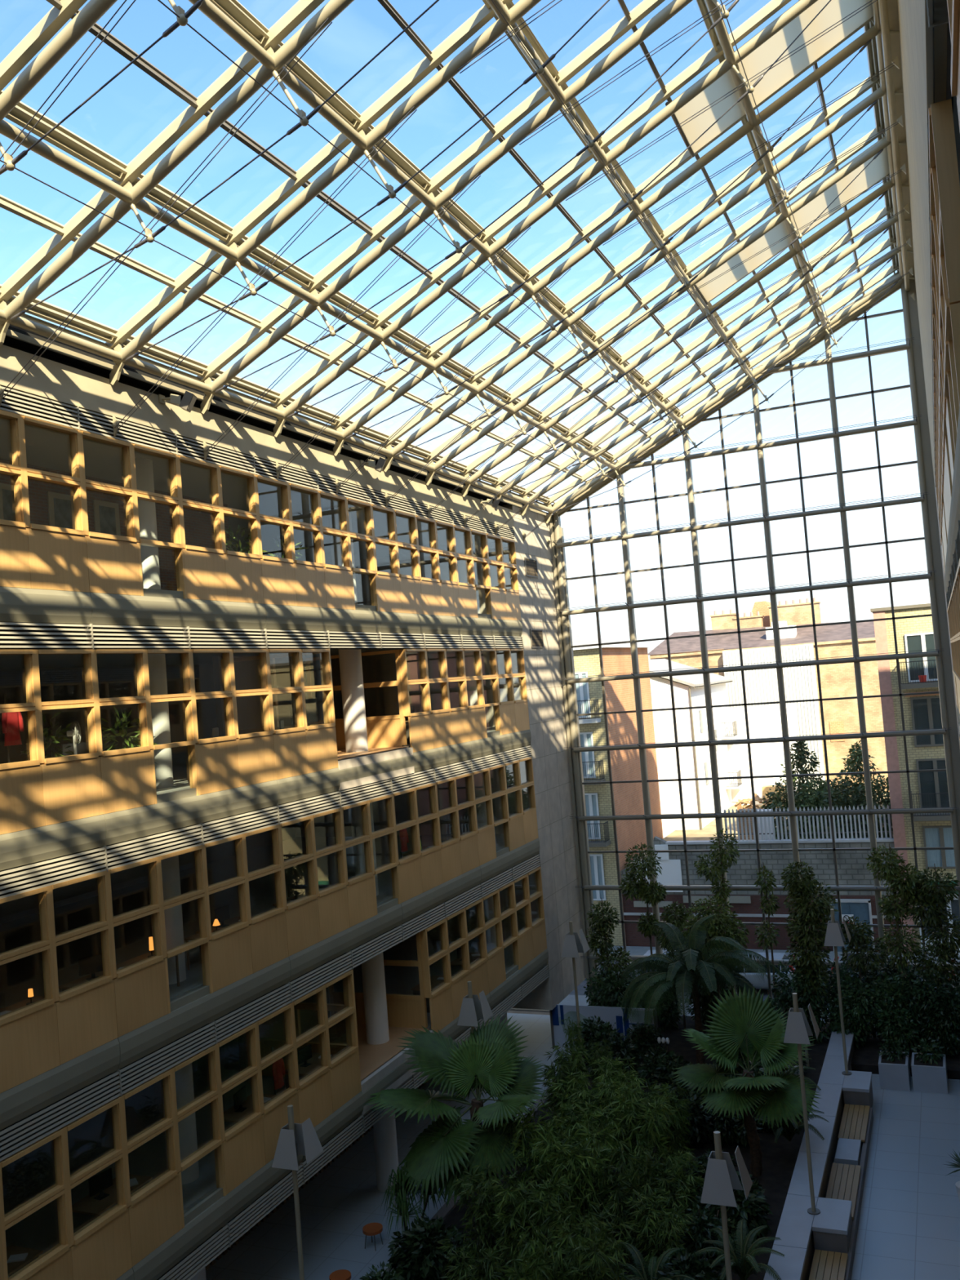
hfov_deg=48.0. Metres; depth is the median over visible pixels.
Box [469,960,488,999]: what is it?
trim
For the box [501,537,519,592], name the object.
window
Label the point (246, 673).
wall
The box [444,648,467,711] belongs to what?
window
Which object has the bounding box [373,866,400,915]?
window
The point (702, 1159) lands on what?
shrub
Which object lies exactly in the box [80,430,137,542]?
window
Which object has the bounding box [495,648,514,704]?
window
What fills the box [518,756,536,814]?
window
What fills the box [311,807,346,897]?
window
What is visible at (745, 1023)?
fan palm
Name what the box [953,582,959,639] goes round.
window
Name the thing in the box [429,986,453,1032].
trim
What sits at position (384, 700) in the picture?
wall
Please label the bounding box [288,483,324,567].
window
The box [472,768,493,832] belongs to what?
window
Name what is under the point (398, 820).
coat stand
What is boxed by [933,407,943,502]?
window
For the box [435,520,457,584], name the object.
window
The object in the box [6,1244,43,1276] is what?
office desk
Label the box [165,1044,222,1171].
window
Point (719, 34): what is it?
roof purlin
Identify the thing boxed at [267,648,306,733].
window
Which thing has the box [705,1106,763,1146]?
shrub
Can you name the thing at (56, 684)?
wall
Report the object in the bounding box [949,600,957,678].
window
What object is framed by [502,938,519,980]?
window
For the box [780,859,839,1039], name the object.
slender tree
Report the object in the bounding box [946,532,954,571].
trim
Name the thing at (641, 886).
slender tree
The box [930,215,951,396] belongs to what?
window
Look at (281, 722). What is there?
monitor
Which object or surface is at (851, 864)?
wall
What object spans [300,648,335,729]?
window
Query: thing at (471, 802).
window
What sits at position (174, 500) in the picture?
window
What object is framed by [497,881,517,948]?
window
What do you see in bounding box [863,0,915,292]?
roof beam
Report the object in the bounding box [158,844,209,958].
window
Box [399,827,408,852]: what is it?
jacket
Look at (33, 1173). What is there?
floor
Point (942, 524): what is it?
trim
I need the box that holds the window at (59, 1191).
[0,1128,71,1279]
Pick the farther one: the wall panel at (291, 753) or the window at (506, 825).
the window at (506, 825)
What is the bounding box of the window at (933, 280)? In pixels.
[930,253,949,417]
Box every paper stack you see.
[0,1010,11,1015]
[7,1253,27,1262]
[129,1177,138,1186]
[263,1097,271,1102]
[471,953,480,956]
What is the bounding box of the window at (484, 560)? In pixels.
[470,529,490,589]
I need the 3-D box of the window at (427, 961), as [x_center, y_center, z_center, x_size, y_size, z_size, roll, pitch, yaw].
[-1.386,10.033,34.049,0.230,2.120,1.500,-5,-3,23]
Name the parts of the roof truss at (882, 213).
tie rod, tie rod, tie rod, tie rod, tie rod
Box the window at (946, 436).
[945,425,952,496]
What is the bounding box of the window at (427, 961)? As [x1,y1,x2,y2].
[420,918,450,998]
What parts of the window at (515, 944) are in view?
sill panel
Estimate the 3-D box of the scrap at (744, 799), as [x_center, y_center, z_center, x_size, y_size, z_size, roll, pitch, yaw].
[18.593,11.111,73.636,1.384,1.094,0.975,-3,-3,-23]
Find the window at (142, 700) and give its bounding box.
[93,648,151,756]
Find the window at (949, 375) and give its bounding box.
[947,347,956,449]
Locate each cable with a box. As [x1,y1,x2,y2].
[0,159,628,487]
[157,0,698,448]
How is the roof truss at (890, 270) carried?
attached to the wall at (384, 700)
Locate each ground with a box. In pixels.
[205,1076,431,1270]
[506,960,943,1015]
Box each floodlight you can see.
[158,391,196,412]
[359,457,386,472]
[480,497,500,508]
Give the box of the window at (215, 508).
[177,454,224,553]
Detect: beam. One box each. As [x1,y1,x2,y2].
[3,325,548,514]
[551,271,904,516]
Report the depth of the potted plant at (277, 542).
29.07 m
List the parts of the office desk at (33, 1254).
leg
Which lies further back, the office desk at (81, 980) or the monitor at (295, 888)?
the monitor at (295, 888)
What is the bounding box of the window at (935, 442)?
[934,441,942,522]
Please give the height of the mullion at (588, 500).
22.939 m
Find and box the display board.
[549,1004,658,1048]
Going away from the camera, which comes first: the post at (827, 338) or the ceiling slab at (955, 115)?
the ceiling slab at (955, 115)
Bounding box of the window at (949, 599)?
[949,599,958,679]
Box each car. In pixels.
[613,950,684,990]
[724,951,795,994]
[828,954,925,989]
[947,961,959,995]
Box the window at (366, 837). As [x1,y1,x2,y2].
[341,800,373,884]
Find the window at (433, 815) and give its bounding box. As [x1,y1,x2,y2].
[414,782,440,855]
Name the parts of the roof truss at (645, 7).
tie rod, tie rod, tie rod, tie rod, tie rod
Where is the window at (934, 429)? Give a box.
[933,429,942,516]
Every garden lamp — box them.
[271,1104,323,1279]
[457,981,493,1096]
[561,920,589,1087]
[700,1130,752,1279]
[783,992,820,1214]
[823,908,852,1075]
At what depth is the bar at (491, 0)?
22.04 m
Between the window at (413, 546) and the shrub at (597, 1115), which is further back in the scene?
the window at (413, 546)
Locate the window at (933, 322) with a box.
[932,315,945,450]
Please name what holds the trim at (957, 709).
attached to the wall at (945, 593)
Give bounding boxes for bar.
[0,194,586,482]
[45,0,651,439]
[377,0,719,393]
[491,0,769,403]
[565,537,924,580]
[566,460,917,511]
[571,613,931,648]
[576,691,938,715]
[582,768,946,784]
[587,847,953,853]
[597,920,951,928]
[617,0,790,345]
[702,384,910,422]
[720,0,837,347]
[798,0,864,295]
[852,309,902,321]
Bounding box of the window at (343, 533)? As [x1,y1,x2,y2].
[318,490,351,570]
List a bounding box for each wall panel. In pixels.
[0,524,31,588]
[86,536,141,595]
[183,548,227,601]
[196,739,239,795]
[208,924,253,991]
[224,554,264,604]
[235,734,275,786]
[248,911,288,973]
[273,730,308,779]
[284,897,320,955]
[305,726,337,773]
[317,885,350,941]
[346,875,376,927]
[928,98,959,341]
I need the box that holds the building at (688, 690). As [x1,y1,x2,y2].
[648,658,742,837]
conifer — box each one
[772,741,826,837]
[835,739,888,826]
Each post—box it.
[549,514,599,1005]
[616,472,662,969]
[682,429,737,994]
[751,384,808,950]
[823,333,887,978]
[900,280,959,911]
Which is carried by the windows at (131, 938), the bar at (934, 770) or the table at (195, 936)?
the table at (195, 936)
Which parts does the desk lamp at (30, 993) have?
lamp shade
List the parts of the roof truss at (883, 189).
tie rod, tie rod, tie rod, tie rod, tie rod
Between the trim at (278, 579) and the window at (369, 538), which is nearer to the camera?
the trim at (278, 579)
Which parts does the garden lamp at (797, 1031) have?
hood panel, hood panel, hood panel, plate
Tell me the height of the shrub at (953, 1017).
2.664 m
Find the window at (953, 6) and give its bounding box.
[946,0,959,97]
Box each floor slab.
[0,648,399,669]
[155,726,496,794]
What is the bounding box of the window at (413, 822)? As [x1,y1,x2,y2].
[392,787,420,864]
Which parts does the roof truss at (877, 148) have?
tie rod, tie rod, tie rod, tie rod, tie rod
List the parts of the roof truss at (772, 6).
tie rod, tie rod, tie rod, tie rod, tie rod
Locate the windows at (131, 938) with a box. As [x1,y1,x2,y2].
[0,833,505,1008]
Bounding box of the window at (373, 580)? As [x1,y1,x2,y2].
[351,570,378,611]
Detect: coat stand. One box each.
[4,693,10,763]
[398,820,402,858]
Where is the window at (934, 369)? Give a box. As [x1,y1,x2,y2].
[933,359,944,475]
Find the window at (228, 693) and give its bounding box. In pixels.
[190,648,236,744]
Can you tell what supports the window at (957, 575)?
on the trim
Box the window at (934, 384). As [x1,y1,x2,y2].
[933,376,943,485]
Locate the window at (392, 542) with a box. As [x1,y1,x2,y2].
[371,504,399,577]
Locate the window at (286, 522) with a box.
[255,475,293,563]
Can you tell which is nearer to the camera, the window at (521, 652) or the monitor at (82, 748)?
the monitor at (82, 748)
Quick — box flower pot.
[918,675,926,682]
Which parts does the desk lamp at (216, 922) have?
lamp shade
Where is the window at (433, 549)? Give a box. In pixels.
[415,515,439,582]
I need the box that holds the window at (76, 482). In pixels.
[20,415,86,535]
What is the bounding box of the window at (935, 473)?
[934,473,942,542]
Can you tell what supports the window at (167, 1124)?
on the trim at (156, 1218)
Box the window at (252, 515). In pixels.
[218,465,261,558]
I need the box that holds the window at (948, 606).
[947,606,955,674]
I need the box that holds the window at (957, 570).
[956,565,959,586]
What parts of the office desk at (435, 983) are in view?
leg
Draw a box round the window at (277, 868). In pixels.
[243,824,285,924]
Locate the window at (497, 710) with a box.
[484,705,502,737]
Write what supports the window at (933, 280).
in the wall at (912, 14)
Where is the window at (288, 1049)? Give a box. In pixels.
[251,1003,297,1113]
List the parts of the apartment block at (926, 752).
railing, frame, frame, frame, railing, frame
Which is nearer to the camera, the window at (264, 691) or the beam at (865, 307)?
the window at (264, 691)
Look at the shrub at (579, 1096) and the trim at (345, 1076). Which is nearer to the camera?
the trim at (345, 1076)
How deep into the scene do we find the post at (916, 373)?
41.62 m
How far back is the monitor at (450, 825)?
38.35 m
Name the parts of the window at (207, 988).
sill panel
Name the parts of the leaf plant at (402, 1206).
stem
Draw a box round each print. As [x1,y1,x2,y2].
[53,497,72,528]
[98,505,116,535]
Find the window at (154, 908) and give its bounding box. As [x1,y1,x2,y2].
[107,856,164,977]
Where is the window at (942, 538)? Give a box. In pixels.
[942,537,945,569]
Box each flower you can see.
[657,1036,661,1044]
[661,1036,665,1044]
[665,1037,669,1044]
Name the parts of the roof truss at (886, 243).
tie rod, tie rod, tie rod, tie rod, tie rod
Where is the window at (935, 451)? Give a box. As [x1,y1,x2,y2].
[934,450,942,528]
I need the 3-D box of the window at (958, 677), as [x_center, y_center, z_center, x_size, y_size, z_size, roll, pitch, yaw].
[11.928,-0.043,26.838,0.230,2.120,1.500,-5,-3,23]
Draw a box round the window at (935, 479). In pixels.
[934,479,942,545]
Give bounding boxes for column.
[121,457,160,589]
[133,653,173,788]
[147,855,186,984]
[160,1053,199,1184]
[186,1263,206,1279]
[328,506,357,604]
[338,648,368,752]
[350,802,378,895]
[360,949,389,1044]
[373,1106,398,1191]
[455,535,468,583]
[464,651,478,706]
[473,772,487,828]
[482,887,497,952]
[492,1009,507,1026]
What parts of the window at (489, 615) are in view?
sill panel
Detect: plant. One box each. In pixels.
[20,711,81,760]
[100,706,157,764]
[214,524,268,553]
[265,533,308,559]
[377,1161,456,1239]
[943,1150,959,1202]
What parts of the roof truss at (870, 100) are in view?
tie rod, tie rod, tie rod, tie rod, tie rod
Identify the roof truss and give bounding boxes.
[0,0,203,174]
[0,0,439,405]
[105,0,609,436]
[196,0,739,459]
[270,0,877,478]
[330,16,899,493]
[380,71,903,506]
[422,123,906,517]
[459,173,909,526]
[491,203,911,534]
[519,235,913,542]
[543,262,915,547]
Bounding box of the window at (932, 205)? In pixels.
[929,168,951,371]
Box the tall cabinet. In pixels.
[756,808,773,839]
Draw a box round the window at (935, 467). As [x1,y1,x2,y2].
[934,466,942,537]
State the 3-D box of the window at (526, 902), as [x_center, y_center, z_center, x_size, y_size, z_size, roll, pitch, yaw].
[1.547,10.085,40.951,0.230,2.120,1.500,-5,-3,23]
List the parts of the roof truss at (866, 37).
tie rod, tie rod, tie rod, tie rod, tie rod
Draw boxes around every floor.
[0,939,514,1277]
[205,1013,959,1279]
[337,746,408,759]
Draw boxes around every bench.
[808,1248,848,1279]
[825,1162,861,1219]
[837,1103,870,1147]
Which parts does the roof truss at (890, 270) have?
tie rod, tie rod, tie rod, tie rod, tie rod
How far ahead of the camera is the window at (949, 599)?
28.86 m
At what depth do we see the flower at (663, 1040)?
38.04 m
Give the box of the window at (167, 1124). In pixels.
[121,1068,178,1206]
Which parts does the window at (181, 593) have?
sill panel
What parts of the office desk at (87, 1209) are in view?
leg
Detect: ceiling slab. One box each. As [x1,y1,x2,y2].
[0,417,496,564]
[952,95,959,183]
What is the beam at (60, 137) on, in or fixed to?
attached to the roof truss
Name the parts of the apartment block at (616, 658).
frame, frame, railing, frame, railing, frame, railing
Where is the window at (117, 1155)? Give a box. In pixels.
[62,1096,128,1245]
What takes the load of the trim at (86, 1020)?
on the trim at (22, 1100)
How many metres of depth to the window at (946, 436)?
17.94 m
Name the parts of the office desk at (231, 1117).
leg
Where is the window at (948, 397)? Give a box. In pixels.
[946,380,955,468]
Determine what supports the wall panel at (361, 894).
on the trim at (313, 957)
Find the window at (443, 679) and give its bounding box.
[425,648,449,713]
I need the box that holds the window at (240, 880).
[203,833,249,940]
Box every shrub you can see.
[359,1261,407,1279]
[386,1214,473,1279]
[437,1226,514,1279]
[448,1153,524,1279]
[488,1164,575,1279]
[490,1217,579,1279]
[495,1091,573,1235]
[527,1106,591,1192]
[529,1117,619,1257]
[537,1192,622,1279]
[539,1039,595,1125]
[545,1064,610,1143]
[551,1099,633,1206]
[551,1214,636,1279]
[561,1016,587,1082]
[573,1014,623,1055]
[583,965,640,1023]
[583,1031,640,1078]
[587,1039,614,1093]
[587,1054,644,1123]
[590,1066,648,1168]
[592,1141,672,1263]
[605,1084,676,1209]
[617,1187,696,1274]
[623,1076,669,1140]
[624,1022,664,1060]
[625,967,652,1008]
[634,1046,679,1088]
[643,968,683,1031]
[643,1142,706,1224]
[649,1079,695,1174]
[650,1053,701,1100]
[652,1248,726,1279]
[675,1094,715,1149]
[677,1203,746,1258]
[683,1148,737,1199]
[684,977,737,1025]
[684,1073,737,1109]
[687,1170,773,1243]
[700,1182,766,1216]
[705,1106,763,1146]
[712,1050,759,1077]
[737,1066,792,1090]
[753,1085,787,1134]
[756,1053,808,1075]
[762,990,786,1015]
[770,960,834,1044]
[775,1006,789,1032]
[822,960,864,1040]
[826,973,878,1048]
[850,958,891,1039]
[872,972,921,1055]
[876,957,924,1004]
[889,964,955,1053]
[919,985,959,1057]
[930,971,959,1036]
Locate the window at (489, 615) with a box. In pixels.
[475,586,493,618]
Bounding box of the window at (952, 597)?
[951,592,959,683]
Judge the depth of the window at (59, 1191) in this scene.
19.07 m
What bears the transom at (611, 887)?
attached to the post at (709, 715)
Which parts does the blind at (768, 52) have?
rail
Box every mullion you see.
[586,497,628,979]
[650,453,693,920]
[718,408,772,999]
[789,360,845,974]
[863,311,928,991]
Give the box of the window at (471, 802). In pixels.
[454,772,476,839]
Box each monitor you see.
[62,742,88,755]
[78,953,102,980]
[88,1168,112,1199]
[210,727,218,737]
[213,904,230,927]
[279,720,284,728]
[287,880,302,900]
[297,1044,311,1066]
[404,706,414,720]
[448,824,460,836]
[457,947,462,960]
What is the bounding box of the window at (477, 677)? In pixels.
[462,648,484,709]
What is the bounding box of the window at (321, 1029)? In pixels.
[289,985,329,1089]
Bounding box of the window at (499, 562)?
[486,533,505,591]
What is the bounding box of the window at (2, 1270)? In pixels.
[0,1212,4,1279]
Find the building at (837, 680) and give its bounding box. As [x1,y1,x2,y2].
[648,597,889,791]
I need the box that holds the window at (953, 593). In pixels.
[951,589,959,680]
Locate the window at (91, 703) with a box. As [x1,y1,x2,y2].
[35,648,100,764]
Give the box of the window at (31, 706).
[0,648,41,769]
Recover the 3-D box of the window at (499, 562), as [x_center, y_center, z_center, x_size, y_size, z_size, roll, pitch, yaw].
[0.536,-2.965,41.478,0.230,2.120,1.500,-5,-3,23]
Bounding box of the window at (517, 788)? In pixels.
[504,760,523,820]
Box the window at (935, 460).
[934,459,942,533]
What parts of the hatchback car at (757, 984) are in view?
cabin glass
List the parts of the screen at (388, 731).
panel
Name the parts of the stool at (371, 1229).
seat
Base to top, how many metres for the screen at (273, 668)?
3.040 m
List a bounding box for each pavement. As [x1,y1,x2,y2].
[506,995,875,1026]
[597,946,959,964]
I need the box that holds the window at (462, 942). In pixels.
[445,907,469,984]
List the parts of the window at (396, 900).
sill panel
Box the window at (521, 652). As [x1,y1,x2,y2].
[510,648,527,702]
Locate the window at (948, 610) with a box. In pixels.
[947,609,954,671]
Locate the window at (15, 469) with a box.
[0,409,27,528]
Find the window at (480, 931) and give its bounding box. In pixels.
[464,898,486,971]
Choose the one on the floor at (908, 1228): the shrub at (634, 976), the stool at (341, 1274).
the stool at (341, 1274)
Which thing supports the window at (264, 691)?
on the wall panel at (256, 757)
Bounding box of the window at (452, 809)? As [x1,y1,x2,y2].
[435,777,459,847]
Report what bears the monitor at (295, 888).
on the office desk at (306, 893)
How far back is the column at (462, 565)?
41.25 m
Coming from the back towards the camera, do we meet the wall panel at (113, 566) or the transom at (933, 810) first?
the transom at (933, 810)
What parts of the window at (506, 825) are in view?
sill panel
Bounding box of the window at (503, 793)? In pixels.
[488,764,508,826]
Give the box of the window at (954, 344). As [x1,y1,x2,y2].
[948,302,959,431]
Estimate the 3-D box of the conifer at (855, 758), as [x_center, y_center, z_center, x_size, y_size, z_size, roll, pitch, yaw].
[21.058,8.624,60.191,5.063,6.096,5.082,-6,-3,40]
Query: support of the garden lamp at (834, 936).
on the block at (857, 1089)
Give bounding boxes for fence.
[723,804,893,840]
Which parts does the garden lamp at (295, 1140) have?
hood panel, hood panel, hood panel, hood panel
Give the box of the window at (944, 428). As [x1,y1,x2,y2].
[931,285,946,435]
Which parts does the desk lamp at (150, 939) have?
lamp shade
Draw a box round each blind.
[665,0,873,157]
[688,136,889,304]
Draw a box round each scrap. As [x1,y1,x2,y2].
[731,799,744,809]
[737,799,752,808]
[742,793,758,808]
[755,795,763,809]
[756,795,768,804]
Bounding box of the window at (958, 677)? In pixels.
[950,595,959,680]
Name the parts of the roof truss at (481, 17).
tie rod, tie rod, tie rod, tie rod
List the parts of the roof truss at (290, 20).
tie rod, tie rod, tie rod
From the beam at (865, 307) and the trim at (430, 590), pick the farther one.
the beam at (865, 307)
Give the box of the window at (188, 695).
[144,648,196,750]
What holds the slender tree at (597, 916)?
on the soil at (779, 1160)
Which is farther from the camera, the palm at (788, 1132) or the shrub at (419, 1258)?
the palm at (788, 1132)
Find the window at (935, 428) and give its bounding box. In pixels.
[933,419,943,510]
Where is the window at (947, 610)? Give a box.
[946,609,953,672]
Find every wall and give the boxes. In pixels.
[0,344,514,528]
[0,664,295,924]
[212,655,309,737]
[237,980,330,1071]
[294,504,586,1009]
[620,835,903,952]
[724,704,799,804]
[763,1031,854,1279]
[897,0,947,483]
[934,482,959,749]
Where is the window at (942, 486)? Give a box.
[933,392,943,494]
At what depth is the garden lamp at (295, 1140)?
22.30 m
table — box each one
[4,995,57,1008]
[116,951,182,986]
[184,932,210,970]
[758,1065,804,1077]
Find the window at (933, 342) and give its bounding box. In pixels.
[932,336,944,463]
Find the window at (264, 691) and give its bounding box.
[231,648,273,738]
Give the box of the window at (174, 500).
[131,443,183,549]
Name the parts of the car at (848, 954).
cabin glass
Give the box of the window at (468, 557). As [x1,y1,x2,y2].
[453,524,475,586]
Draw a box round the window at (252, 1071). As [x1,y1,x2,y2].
[216,1022,262,1141]
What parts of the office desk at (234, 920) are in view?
leg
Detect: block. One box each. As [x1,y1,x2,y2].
[571,630,663,946]
[812,1197,852,1254]
[835,1137,862,1173]
[842,1070,873,1107]
[870,593,959,955]
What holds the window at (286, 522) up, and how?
in the wall at (47, 379)
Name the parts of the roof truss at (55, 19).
tie rod, tie rod, tie rod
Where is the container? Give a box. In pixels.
[737,808,760,839]
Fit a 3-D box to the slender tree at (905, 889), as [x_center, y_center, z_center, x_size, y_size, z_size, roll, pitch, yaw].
[15.692,11.193,39.831,2.235,7.301,1.576,-5,-2,20]
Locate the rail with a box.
[844,1107,873,1279]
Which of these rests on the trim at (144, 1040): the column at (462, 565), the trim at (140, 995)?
the trim at (140, 995)
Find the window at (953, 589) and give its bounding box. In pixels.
[952,586,959,653]
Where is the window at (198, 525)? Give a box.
[0,458,230,591]
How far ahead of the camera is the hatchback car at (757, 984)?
48.24 m
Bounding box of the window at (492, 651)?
[480,648,499,706]
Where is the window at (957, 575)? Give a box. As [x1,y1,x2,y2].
[955,572,959,606]
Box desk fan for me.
[66,722,80,755]
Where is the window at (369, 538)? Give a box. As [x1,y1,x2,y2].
[346,497,376,574]
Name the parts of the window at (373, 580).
sill panel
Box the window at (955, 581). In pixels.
[954,576,959,624]
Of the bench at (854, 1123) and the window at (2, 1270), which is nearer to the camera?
the window at (2, 1270)
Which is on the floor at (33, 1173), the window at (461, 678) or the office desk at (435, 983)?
the office desk at (435, 983)
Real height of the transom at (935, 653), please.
0.269 m
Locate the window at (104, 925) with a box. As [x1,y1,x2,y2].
[48,870,114,1001]
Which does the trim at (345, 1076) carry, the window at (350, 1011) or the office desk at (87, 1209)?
the window at (350, 1011)
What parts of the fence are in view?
rail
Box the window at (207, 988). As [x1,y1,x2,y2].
[163,941,213,1013]
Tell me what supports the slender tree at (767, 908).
on the soil at (779, 1160)
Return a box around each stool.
[328,1269,351,1279]
[362,1222,382,1251]
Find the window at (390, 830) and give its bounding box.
[368,794,397,874]
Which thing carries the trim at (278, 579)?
on the trim at (278, 617)
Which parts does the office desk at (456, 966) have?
leg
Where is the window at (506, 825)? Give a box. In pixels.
[493,821,511,857]
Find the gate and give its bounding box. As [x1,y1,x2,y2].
[829,898,875,951]
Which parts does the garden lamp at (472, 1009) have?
hood panel, hood panel, hood panel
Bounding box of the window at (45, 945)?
[0,885,56,1025]
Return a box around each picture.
[0,483,15,520]
[46,491,75,529]
[93,499,120,535]
[558,1011,588,1036]
[631,1010,652,1022]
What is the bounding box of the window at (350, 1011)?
[317,969,358,1067]
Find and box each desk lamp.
[26,988,35,1004]
[147,937,154,957]
[213,919,220,932]
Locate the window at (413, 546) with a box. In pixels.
[394,510,420,579]
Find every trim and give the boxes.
[0,386,515,540]
[0,586,92,624]
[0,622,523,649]
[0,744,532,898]
[0,764,45,834]
[0,814,106,871]
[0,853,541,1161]
[0,1003,59,1093]
[0,1038,119,1130]
[26,1247,72,1279]
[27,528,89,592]
[41,756,103,825]
[54,979,117,1065]
[70,1208,132,1279]
[89,592,266,629]
[100,750,155,813]
[102,779,278,845]
[112,959,168,1037]
[115,1267,133,1279]
[117,956,290,1070]
[127,1173,182,1266]
[132,1155,302,1279]
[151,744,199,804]
[157,964,549,1279]
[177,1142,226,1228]
[222,1115,266,1194]
[261,559,297,605]
[262,1090,300,1164]
[264,604,381,632]
[275,760,391,804]
[288,903,402,982]
[293,563,326,608]
[297,1068,333,1127]
[301,1055,413,1162]
[324,567,354,609]
[328,1049,361,1112]
[337,747,414,790]
[360,1030,434,1114]
[376,573,401,613]
[379,611,462,635]
[380,1044,586,1277]
[391,741,471,772]
[397,856,422,902]
[399,577,422,613]
[400,866,481,924]
[408,714,433,752]
[413,992,490,1066]
[419,848,443,892]
[420,580,442,615]
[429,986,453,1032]
[430,711,452,748]
[440,582,460,616]
[440,840,462,883]
[449,709,470,744]
[450,973,470,1019]
[457,585,477,617]
[459,833,479,874]
[460,617,522,636]
[467,706,486,741]
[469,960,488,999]
[470,729,531,759]
[476,826,495,865]
[480,838,539,883]
[486,950,505,992]
[489,948,548,1009]
[490,589,507,619]
[499,702,516,734]
[505,591,520,620]
[508,815,524,850]
[512,701,529,732]
[513,515,580,995]
[517,929,533,968]
[523,809,537,844]
[532,920,546,958]
[925,0,953,459]
[942,505,946,549]
[942,515,946,551]
[942,520,946,558]
[942,524,946,560]
[942,531,945,564]
[943,470,949,524]
[943,477,948,533]
[943,491,947,537]
[943,570,948,593]
[944,440,951,505]
[944,452,950,515]
[945,554,951,584]
[946,400,953,484]
[946,520,959,608]
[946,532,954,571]
[948,487,959,551]
[952,403,959,515]
[955,678,959,713]
[955,706,959,725]
[956,17,959,130]
[956,679,959,711]
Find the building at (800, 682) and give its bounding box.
[722,644,825,789]
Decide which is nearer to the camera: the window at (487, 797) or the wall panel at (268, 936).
the wall panel at (268, 936)
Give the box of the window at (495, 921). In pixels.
[480,889,502,959]
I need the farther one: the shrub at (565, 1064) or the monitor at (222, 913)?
the shrub at (565, 1064)
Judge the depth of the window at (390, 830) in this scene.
32.01 m
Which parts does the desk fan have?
motor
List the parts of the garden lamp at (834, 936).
hood panel, hood panel, hood panel, plate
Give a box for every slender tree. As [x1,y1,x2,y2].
[585,898,633,995]
[617,842,670,1005]
[656,900,691,1029]
[680,895,750,1006]
[693,827,740,996]
[753,862,781,1008]
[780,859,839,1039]
[839,915,890,1026]
[865,844,931,989]
[904,863,959,988]
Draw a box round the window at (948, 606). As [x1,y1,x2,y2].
[948,606,955,675]
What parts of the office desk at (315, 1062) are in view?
leg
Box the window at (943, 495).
[942,494,947,542]
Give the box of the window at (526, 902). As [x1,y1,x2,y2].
[511,873,532,937]
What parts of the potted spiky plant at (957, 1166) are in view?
pot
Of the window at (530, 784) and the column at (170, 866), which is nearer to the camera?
the column at (170, 866)
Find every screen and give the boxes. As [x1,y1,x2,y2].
[220,652,327,736]
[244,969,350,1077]
[289,697,318,724]
[305,649,407,750]
[328,928,427,1028]
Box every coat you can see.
[1,698,23,746]
[272,1057,285,1089]
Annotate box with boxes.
[761,784,786,808]
[877,1036,911,1091]
[911,1037,947,1093]
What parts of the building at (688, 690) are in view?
railing, railing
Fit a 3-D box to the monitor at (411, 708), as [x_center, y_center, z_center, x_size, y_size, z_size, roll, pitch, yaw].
[-2.412,2.450,35.954,0.540,0.460,0.200,-2,-3,-42]
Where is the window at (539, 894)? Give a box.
[527,866,545,928]
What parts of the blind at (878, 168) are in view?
rail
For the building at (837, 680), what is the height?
16.000 m
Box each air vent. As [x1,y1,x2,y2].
[524,556,538,577]
[529,628,543,648]
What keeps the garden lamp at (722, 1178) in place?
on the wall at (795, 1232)
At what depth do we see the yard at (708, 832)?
67.78 m
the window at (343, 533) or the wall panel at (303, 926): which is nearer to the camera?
the wall panel at (303, 926)
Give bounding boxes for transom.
[547,492,928,547]
[552,570,936,615]
[560,648,940,684]
[564,727,951,751]
[569,807,954,821]
[575,884,959,891]
[580,954,959,970]
[611,414,920,469]
[752,337,914,373]
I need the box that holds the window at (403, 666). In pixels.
[399,648,430,716]
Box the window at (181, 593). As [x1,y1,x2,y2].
[137,542,186,599]
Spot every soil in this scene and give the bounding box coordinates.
[405,1015,838,1279]
[851,1030,959,1079]
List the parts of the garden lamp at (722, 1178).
hood panel, hood panel, hood panel, hood panel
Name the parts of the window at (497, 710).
sill panel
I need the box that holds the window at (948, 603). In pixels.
[948,603,956,676]
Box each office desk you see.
[0,1008,16,1012]
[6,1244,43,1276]
[58,964,126,991]
[71,1173,152,1233]
[195,916,239,963]
[223,1093,276,1130]
[272,891,309,910]
[284,1052,337,1089]
[401,845,431,857]
[404,720,409,743]
[410,975,452,1013]
[440,831,468,842]
[450,952,480,976]
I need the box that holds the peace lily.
[648,1036,679,1067]
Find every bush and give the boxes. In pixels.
[760,778,818,839]
[795,778,848,839]
[813,777,862,836]
[817,778,879,838]
[853,774,893,837]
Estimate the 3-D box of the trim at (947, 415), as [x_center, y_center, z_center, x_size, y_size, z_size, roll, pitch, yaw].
[6.973,-2.865,15.926,0.060,1.120,1.490,-5,-3,23]
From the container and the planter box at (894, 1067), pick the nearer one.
the planter box at (894, 1067)
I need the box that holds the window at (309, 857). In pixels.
[280,815,317,909]
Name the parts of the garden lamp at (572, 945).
hood panel, hood panel, hood panel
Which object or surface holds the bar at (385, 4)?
attached to the roof truss
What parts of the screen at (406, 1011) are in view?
panel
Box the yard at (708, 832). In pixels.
[626,772,893,867]
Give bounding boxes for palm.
[363,1014,548,1222]
[604,1241,696,1279]
[618,914,782,1064]
[671,983,821,1176]
[692,1218,784,1279]
[739,1108,828,1143]
[756,1057,821,1090]

